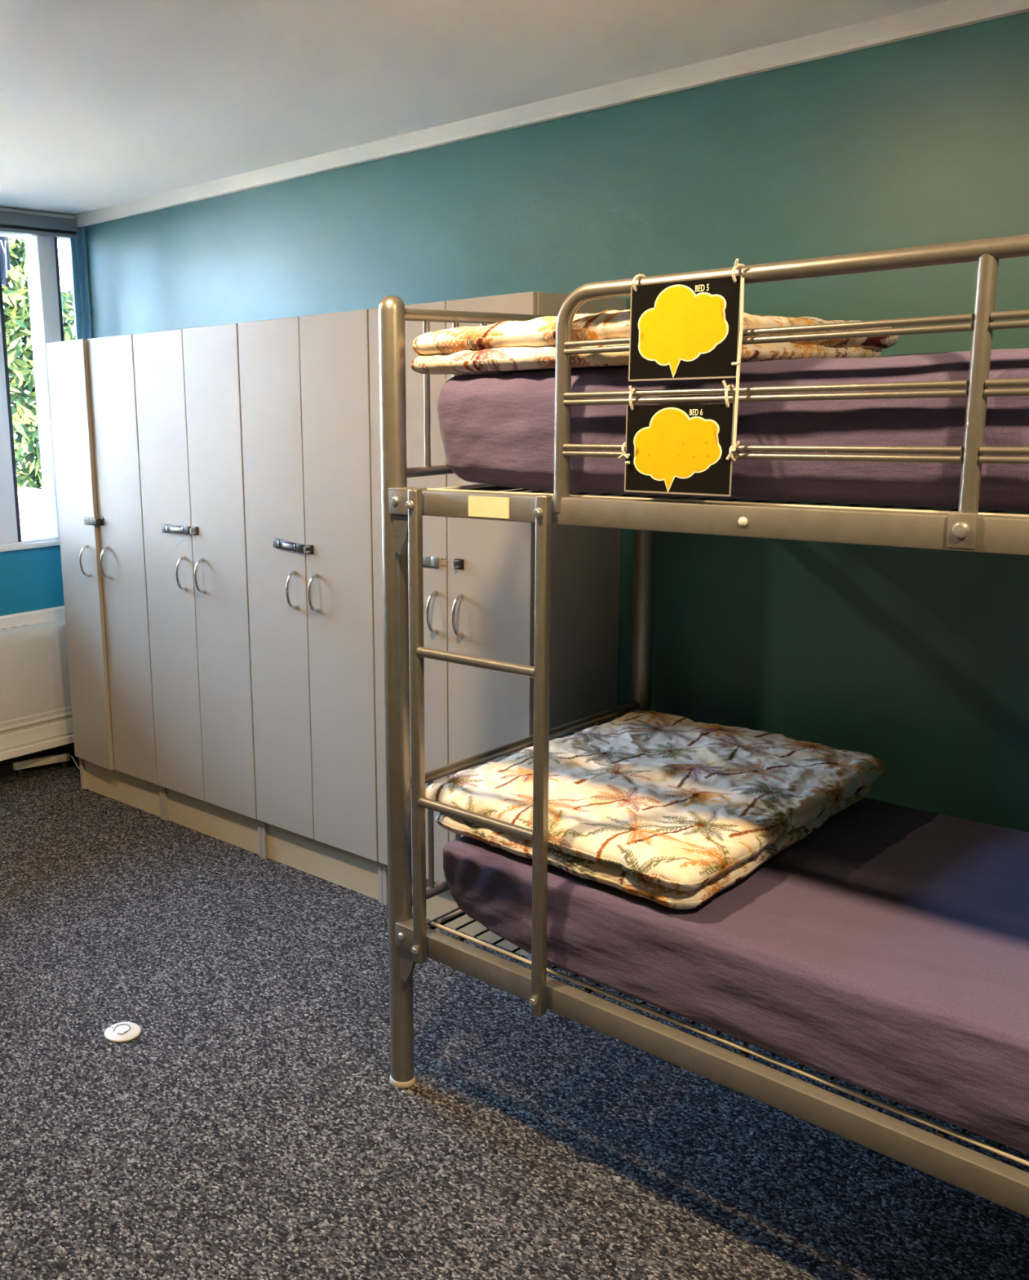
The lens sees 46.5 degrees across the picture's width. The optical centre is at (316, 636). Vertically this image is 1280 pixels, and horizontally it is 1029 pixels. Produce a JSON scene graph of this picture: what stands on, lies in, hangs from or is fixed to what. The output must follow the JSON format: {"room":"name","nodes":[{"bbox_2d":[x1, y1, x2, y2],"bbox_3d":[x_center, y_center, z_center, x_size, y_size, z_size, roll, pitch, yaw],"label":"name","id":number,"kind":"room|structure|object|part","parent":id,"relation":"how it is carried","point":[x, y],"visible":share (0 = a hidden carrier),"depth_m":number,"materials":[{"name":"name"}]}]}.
{"room":"dormitory","nodes":[
{"label":"dormitory","id":0,"kind":"room"},
{"bbox_2d":[0,207,64,615],"bbox_3d":[-2.543,-0.336,3.953,5.100,2.393,0.220,-12,15,-43],"label":"wall","id":1,"kind":"structure","parent":0,"point":[31,579],"depth_m":5.09,"materials":[{"name":"teal paint"}]},
{"bbox_2d":[0,539,59,551],"bbox_3d":[-1.648,-0.311,4.714,1.750,0.022,0.080,-12,15,-43],"label":"trim","id":2,"kind":"structure","parent":1,"relation":"attached to","point":[51,543],"depth_m":5.05,"materials":[{"name":"white paint"}]},
{"bbox_2d":[0,744,67,779],"bbox_3d":[-2.610,0.826,3.921,4.600,0.130,0.012,-12,15,-43],"label":"baseboard","id":3,"kind":"structure","parent":1,"relation":"attached to","point":[6,771],"depth_m":5.18,"materials":[{"name":"black"}]},
{"bbox_2d":[0,232,69,546],"bbox_3d":[-1.590,-0.985,4.720,2.010,1.315,0.130,-12,15,-43],"label":"window","id":4,"kind":"structure","parent":1,"relation":"in","point":[42,251],"depth_m":4.99,"materials":[{"name":"white paint"}]},
{"bbox_3d":[-1.271,-1.054,5.016,0.200,1.277,0.005,-12,15,-43],"label":"pane","id":5,"kind":"part","parent":4,"relation":"part of","materials":[{"name":"clear glass"}]},
{"bbox_2d":[0,207,77,238],"bbox_3d":[-1.654,-1.624,4.431,1.722,0.094,0.035,-12,15,-43],"label":"trim","id":6,"kind":"structure","parent":1,"relation":"attached to","point":[11,220],"depth_m":4.88,"materials":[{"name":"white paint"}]},
{"bbox_2d":[68,226,92,339],"bbox_3d":[-0.996,-0.608,5.239,0.050,2.342,0.058,-12,15,-43],"label":"trim","id":7,"kind":"structure","parent":1,"relation":"attached to","point":[77,246],"depth_m":5.06,"materials":[{"name":"blue paint"}]},
{"bbox_2d":[0,0,953,214],"bbox_3d":[-0.347,-1.218,1.298,5.300,0.250,6.820,-12,15,-43],"label":"ceiling","id":8,"kind":"structure","parent":0,"point":[104,103],"depth_m":2.92,"materials":[{"name":"paint"}]},
{"bbox_2d":[0,761,1028,1279],"bbox_3d":[-0.277,1.309,1.800,5.300,0.120,6.820,-12,15,-43],"label":"floor","id":9,"kind":"structure","parent":0,"point":[255,1126],"depth_m":2.59,"materials":[{"name":"carpet"}]},
{"bbox_2d":[0,605,79,766],"bbox_3d":[-1.920,0.410,4.416,2.390,0.715,0.168,-12,15,-43],"label":"heater","id":10,"kind":"object","parent":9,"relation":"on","point":[36,709],"visible":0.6,"depth_m":5.01,"materials":[{"name":"white paint"}]},
{"bbox_3d":[-1.910,0.564,4.440,2.390,0.133,0.152,-12,15,-43],"label":"rail","id":11,"kind":"part","parent":10,"relation":"part of","materials":[{"name":"white metal"}]},
{"bbox_2d":[11,752,79,777],"bbox_3d":[-1.148,0.592,5.060,0.259,0.066,0.303,-8,13,-29],"label":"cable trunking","id":12,"kind":"object","parent":9,"relation":"on","point":[63,757],"visible":0.92,"depth_m":5.16,"materials":[{"name":"beige plastic"}]},
{"bbox_2d":[45,333,163,819],"bbox_3d":[-0.697,-0.244,4.676,0.494,1.830,0.575,-12,15,-43],"label":"wardrobe","id":13,"kind":"object","parent":9,"relation":"on","point":[91,382],"visible":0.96,"depth_m":4.52,"materials":[{"name":"laminate"}]},
{"bbox_3d":[-0.936,-0.304,4.634,0.018,1.682,0.284,-11,15,-40],"label":"door","id":14,"kind":"part","parent":13,"relation":"part of","materials":[{"name":"beige laminate"}]},
{"bbox_3d":[-0.904,-0.292,4.551,0.043,0.126,0.014,-12,15,-43],"label":"handle","id":15,"kind":"part","parent":13,"relation":"part of","materials":[{"name":"silver metal"}]},
{"bbox_3d":[-0.810,-0.279,4.474,0.043,0.126,0.014,-12,15,-43],"label":"handle","id":16,"kind":"part","parent":13,"relation":"part of","materials":[{"name":"silver metal"}]},
{"bbox_3d":[-0.730,-0.271,4.436,0.018,1.682,0.284,-12,15,-43],"label":"door","id":17,"kind":"part","parent":13,"relation":"part of","materials":[{"name":"beige laminate"}]},
{"bbox_2d":[102,1022,142,1043],"bbox_3d":[-0.497,1.011,2.993,0.098,0.014,0.098,-12,15,-43],"label":"disc","id":18,"kind":"object","parent":9,"relation":"on","point":[122,1032],"visible":1,"depth_m":2.98,"materials":[{"name":"white plastic"}]},
{"bbox_2d":[132,323,262,857],"bbox_3d":[-0.290,-0.175,4.273,0.482,1.830,0.575,-12,15,-43],"label":"wardrobe","id":19,"kind":"object","parent":9,"relation":"on","point":[188,394],"visible":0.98,"depth_m":4.12,"materials":[{"name":"laminate"}]},
{"bbox_3d":[-0.528,-0.236,4.232,0.018,1.682,0.284,-12,15,-43],"label":"door","id":20,"kind":"part","parent":19,"relation":"part of","materials":[{"name":"beige laminate"}]},
{"bbox_3d":[-0.499,-0.379,4.142,0.002,0.013,0.061,-12,15,-43],"label":"slot plate","id":21,"kind":"part","parent":19,"relation":"part of","materials":[{"name":"silver metal"}]},
{"bbox_3d":[-0.481,-0.220,4.141,0.043,0.126,0.014,-12,15,-43],"label":"handle","id":22,"kind":"part","parent":19,"relation":"part of","materials":[{"name":"silver metal"}]},
{"bbox_3d":[-0.422,-0.368,4.074,0.004,0.028,0.030,-12,15,-43],"label":"staple plate","id":23,"kind":"part","parent":19,"relation":"part of","materials":[{"name":"metal"}]},
{"bbox_3d":[-0.407,-0.208,4.067,0.043,0.126,0.014,-12,15,-43],"label":"handle","id":24,"kind":"part","parent":19,"relation":"part of","materials":[{"name":"silver metal"}]},
{"bbox_3d":[-0.327,-0.202,4.029,0.018,1.682,0.284,-12,15,-43],"label":"door","id":25,"kind":"part","parent":19,"relation":"part of","materials":[{"name":"beige laminate"}]},
{"bbox_2d":[237,309,382,903],"bbox_3d":[0.112,-0.106,3.866,0.482,1.830,0.575,-12,15,-43],"label":"wardrobe","id":26,"kind":"object","parent":9,"relation":"on","point":[304,380],"visible":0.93,"depth_m":3.71,"materials":[{"name":"laminate"}]},
{"bbox_3d":[-0.125,-0.167,3.824,0.018,1.682,0.284,-12,15,-43],"label":"door","id":27,"kind":"part","parent":26,"relation":"part of","materials":[{"name":"beige laminate"}]},
{"bbox_3d":[-0.092,-0.288,3.735,0.002,0.016,0.049,-12,15,-43],"label":"slot plate","id":28,"kind":"part","parent":26,"relation":"part of","materials":[{"name":"silver metal"}]},
{"bbox_3d":[-0.081,-0.145,3.738,0.043,0.126,0.014,-12,15,-43],"label":"handle","id":29,"kind":"part","parent":26,"relation":"part of","materials":[{"name":"silver metal"}]},
{"bbox_3d":[-0.020,-0.273,3.673,0.004,0.028,0.031,-12,15,-43],"label":"staple plate","id":30,"kind":"part","parent":26,"relation":"part of","materials":[{"name":"metal"}]},
{"bbox_3d":[-0.010,-0.133,3.666,0.043,0.126,0.014,-12,15,-43],"label":"handle","id":31,"kind":"part","parent":26,"relation":"part of","materials":[{"name":"silver metal"}]},
{"bbox_3d":[0.075,-0.132,3.622,0.018,1.682,0.284,-12,15,-43],"label":"door","id":32,"kind":"part","parent":26,"relation":"part of","materials":[{"name":"beige laminate"}]},
{"bbox_2d":[368,291,626,960],"bbox_3d":[0.515,-0.036,3.459,0.482,1.830,0.575,-12,15,-43],"label":"wardrobe","id":33,"kind":"object","parent":9,"relation":"on","point":[479,575],"visible":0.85,"depth_m":3.27,"materials":[{"name":"laminate"}]},
{"bbox_3d":[0.277,-0.097,3.417,0.018,1.682,0.284,-12,15,-43],"label":"door","id":34,"kind":"part","parent":33,"relation":"part of","materials":[{"name":"beige laminate"}]},
{"bbox_3d":[0.328,-0.066,3.326,0.043,0.126,0.014,-12,15,-43],"label":"handle","id":35,"kind":"part","parent":33,"relation":"part of","materials":[{"name":"silver metal"}]},
{"bbox_3d":[0.393,-0.055,3.260,0.043,0.126,0.014,-12,15,-43],"label":"handle","id":36,"kind":"part","parent":33,"relation":"part of","materials":[{"name":"silver metal"}]},
{"bbox_3d":[0.398,-0.201,3.251,0.004,0.028,0.032,-12,15,-43],"label":"staple plate","id":37,"kind":"part","parent":33,"relation":"part of","materials":[{"name":"metal"}]},
{"bbox_3d":[0.478,-0.062,3.215,0.018,1.682,0.284,-12,15,-43],"label":"door","id":38,"kind":"part","parent":33,"relation":"part of","materials":[{"name":"beige laminate"}]},
{"bbox_2d":[377,234,1028,1217],"bbox_3d":[1.200,0.224,2.175,1.082,1.781,2.042,-12,15,-41],"label":"bunk bed","id":39,"kind":"object","parent":9,"relation":"on","point":[411,941],"visible":0.77,"depth_m":2.11,"materials":[{"name":"silver metal"}]},
{"bbox_3d":[0.179,0.167,2.576,0.055,1.769,0.055,-12,15,-41],"label":"post","id":40,"kind":"part","parent":39,"relation":"part of","materials":[{"name":"silver metal"}]},
{"bbox_3d":[0.215,0.210,2.478,0.022,1.040,0.025,-12,15,-41],"label":"ladder rail","id":41,"kind":"part","parent":39,"relation":"part of","materials":[{"name":"silver metal"}]},
{"bbox_3d":[0.553,0.540,2.991,0.938,0.025,0.025,-12,15,-41],"label":"rail","id":42,"kind":"part","parent":39,"relation":"part of","materials":[{"name":"silver metal"}]},
{"bbox_3d":[0.526,-0.418,2.801,0.938,0.021,0.021,-12,15,-41],"label":"rail","id":43,"kind":"part","parent":39,"relation":"part of","materials":[{"name":"silver metal"}]},
{"bbox_3d":[0.517,-0.740,2.737,0.938,0.025,0.025,-12,15,-41],"label":"rail","id":44,"kind":"part","parent":39,"relation":"part of","materials":[{"name":"silver metal"}]},
{"bbox_3d":[0.545,0.262,2.936,0.938,0.025,0.025,-12,15,-41],"label":"rail","id":45,"kind":"part","parent":39,"relation":"part of","materials":[{"name":"silver metal"}]},
{"bbox_3d":[0.432,0.250,2.247,0.022,1.040,0.025,-12,15,-41],"label":"ladder rail","id":46,"kind":"part","parent":39,"relation":"part of","materials":[{"name":"silver metal"}]},
{"bbox_3d":[0.901,0.017,3.228,0.055,1.769,0.055,-12,15,-41],"label":"post","id":47,"kind":"part","parent":39,"relation":"part of","materials":[{"name":"silver metal"}]},
{"bbox_2d":[618,380,740,496],"bbox_3d":[0.607,-0.330,1.946,0.032,0.185,0.222,-12,15,-41],"label":"sign","id":48,"kind":"object","parent":39,"relation":"hanging from","point":[682,449],"visible":0.99,"depth_m":1.94,"materials":[{"name":"black"}]},
{"bbox_2d":[628,258,744,451],"bbox_3d":[0.612,-0.456,1.919,0.047,0.295,0.204,-12,15,-41],"label":"sign","id":49,"kind":"object","parent":39,"relation":"hanging from","point":[692,329],"visible":0.99,"depth_m":1.89,"materials":[{"name":"black"}]},
{"bbox_3d":[0.666,-0.426,1.839,0.006,0.266,0.008,-12,15,-41],"label":"cord","id":50,"kind":"part","parent":49,"relation":"part of","materials":[{"name":"white fabric"}]},
{"bbox_3d":[1.202,-0.260,2.076,0.951,0.011,1.839,-12,15,-41],"label":"rod","id":51,"kind":"part","parent":39,"relation":"part of","materials":[{"name":"beige"}]},
{"bbox_3d":[1.228,0.687,2.264,0.951,0.011,1.839,-12,15,-41],"label":"rod","id":52,"kind":"part","parent":39,"relation":"part of","materials":[{"name":"beige"}]},
{"bbox_2d":[436,348,1028,511],"bbox_3d":[1.189,-0.376,2.042,0.946,0.232,1.832,-12,15,-41],"label":"mattress","id":53,"kind":"object","parent":39,"relation":"on","point":[495,428],"visible":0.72,"depth_m":1.85,"materials":[{"name":"purple fabric"}]},
{"bbox_2d":[410,309,900,374],"bbox_3d":[0.705,-0.617,2.479,0.922,0.102,0.684,-11,14,-38],"label":"quilt","id":54,"kind":"object","parent":53,"relation":"on","point":[505,346],"visible":0.41,"depth_m":2.23,"materials":[{"name":"fabric"}]},
{"bbox_2d":[442,797,1028,1154],"bbox_3d":[1.223,0.585,2.222,0.955,0.197,1.815,-12,15,-41],"label":"mattress","id":55,"kind":"object","parent":39,"relation":"on","point":[884,951],"visible":0.62,"depth_m":2.10,"materials":[{"name":"purple fabric"}]},
{"bbox_2d":[425,710,887,909],"bbox_3d":[0.783,0.348,2.668,0.966,0.112,0.711,-12,15,-41],"label":"quilt","id":56,"kind":"object","parent":55,"relation":"on","point":[671,811],"visible":0.97,"depth_m":2.49,"materials":[{"name":"fabric"}]},
{"bbox_3d":[0.916,-0.332,1.617,0.025,0.383,0.025,-12,15,-41],"label":"guard post","id":57,"kind":"part","parent":39,"relation":"part of","materials":[{"name":"silver metal"}]},
{"bbox_2d":[84,11,1028,831],"bbox_3d":[1.376,-0.259,3.010,0.200,2.393,6.600,-12,15,-43],"label":"wall","id":58,"kind":"structure","parent":0,"point":[916,661],"depth_m":3.01,"materials":[{"name":"teal paint"}]},
{"bbox_2d":[71,0,1028,227],"bbox_3d":[1.193,-1.401,2.775,0.026,0.051,6.400,-12,15,-43],"label":"trim","id":59,"kind":"structure","parent":58,"relation":"attached to","point":[953,14],"depth_m":3.14,"materials":[{"name":"beige paint"}]},
{"label":"outside","id":60,"kind":"structure","parent":0,"visible":0},
{"bbox_3d":[-5.919,-0.031,10.582,18.000,0.200,13.780,-12,15,-43],"label":"ground","id":61,"kind":"structure","parent":60,"visible":0},
{"bbox_2d":[3,254,72,488],"bbox_3d":[-6.687,-2.017,10.936,18.000,3.600,0.330,-12,15,-43],"label":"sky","id":62,"kind":"structure","parent":61,"relation":"on","point":[64,266],"depth_m":13.97,"materials":[{"name":"white"}]},
{"bbox_3d":[-2.796,0.102,6.596,9.000,0.920,1.200,-12,15,-43],"label":"wall","id":63,"kind":"structure","parent":61,"relation":"on","visible":0},
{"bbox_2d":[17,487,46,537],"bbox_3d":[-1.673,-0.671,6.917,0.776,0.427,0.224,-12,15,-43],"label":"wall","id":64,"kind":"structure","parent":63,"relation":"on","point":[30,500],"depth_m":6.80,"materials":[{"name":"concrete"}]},
{"bbox_2d":[1,237,75,489],"bbox_3d":[-3.169,-1.418,5.917,7.322,2.480,0.575,-12,15,-43],"label":"tree","id":65,"kind":"object","parent":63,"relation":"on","point":[16,317],"visible":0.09,"depth_m":7.11,"materials":[{"name":"green plant"}]}
]}

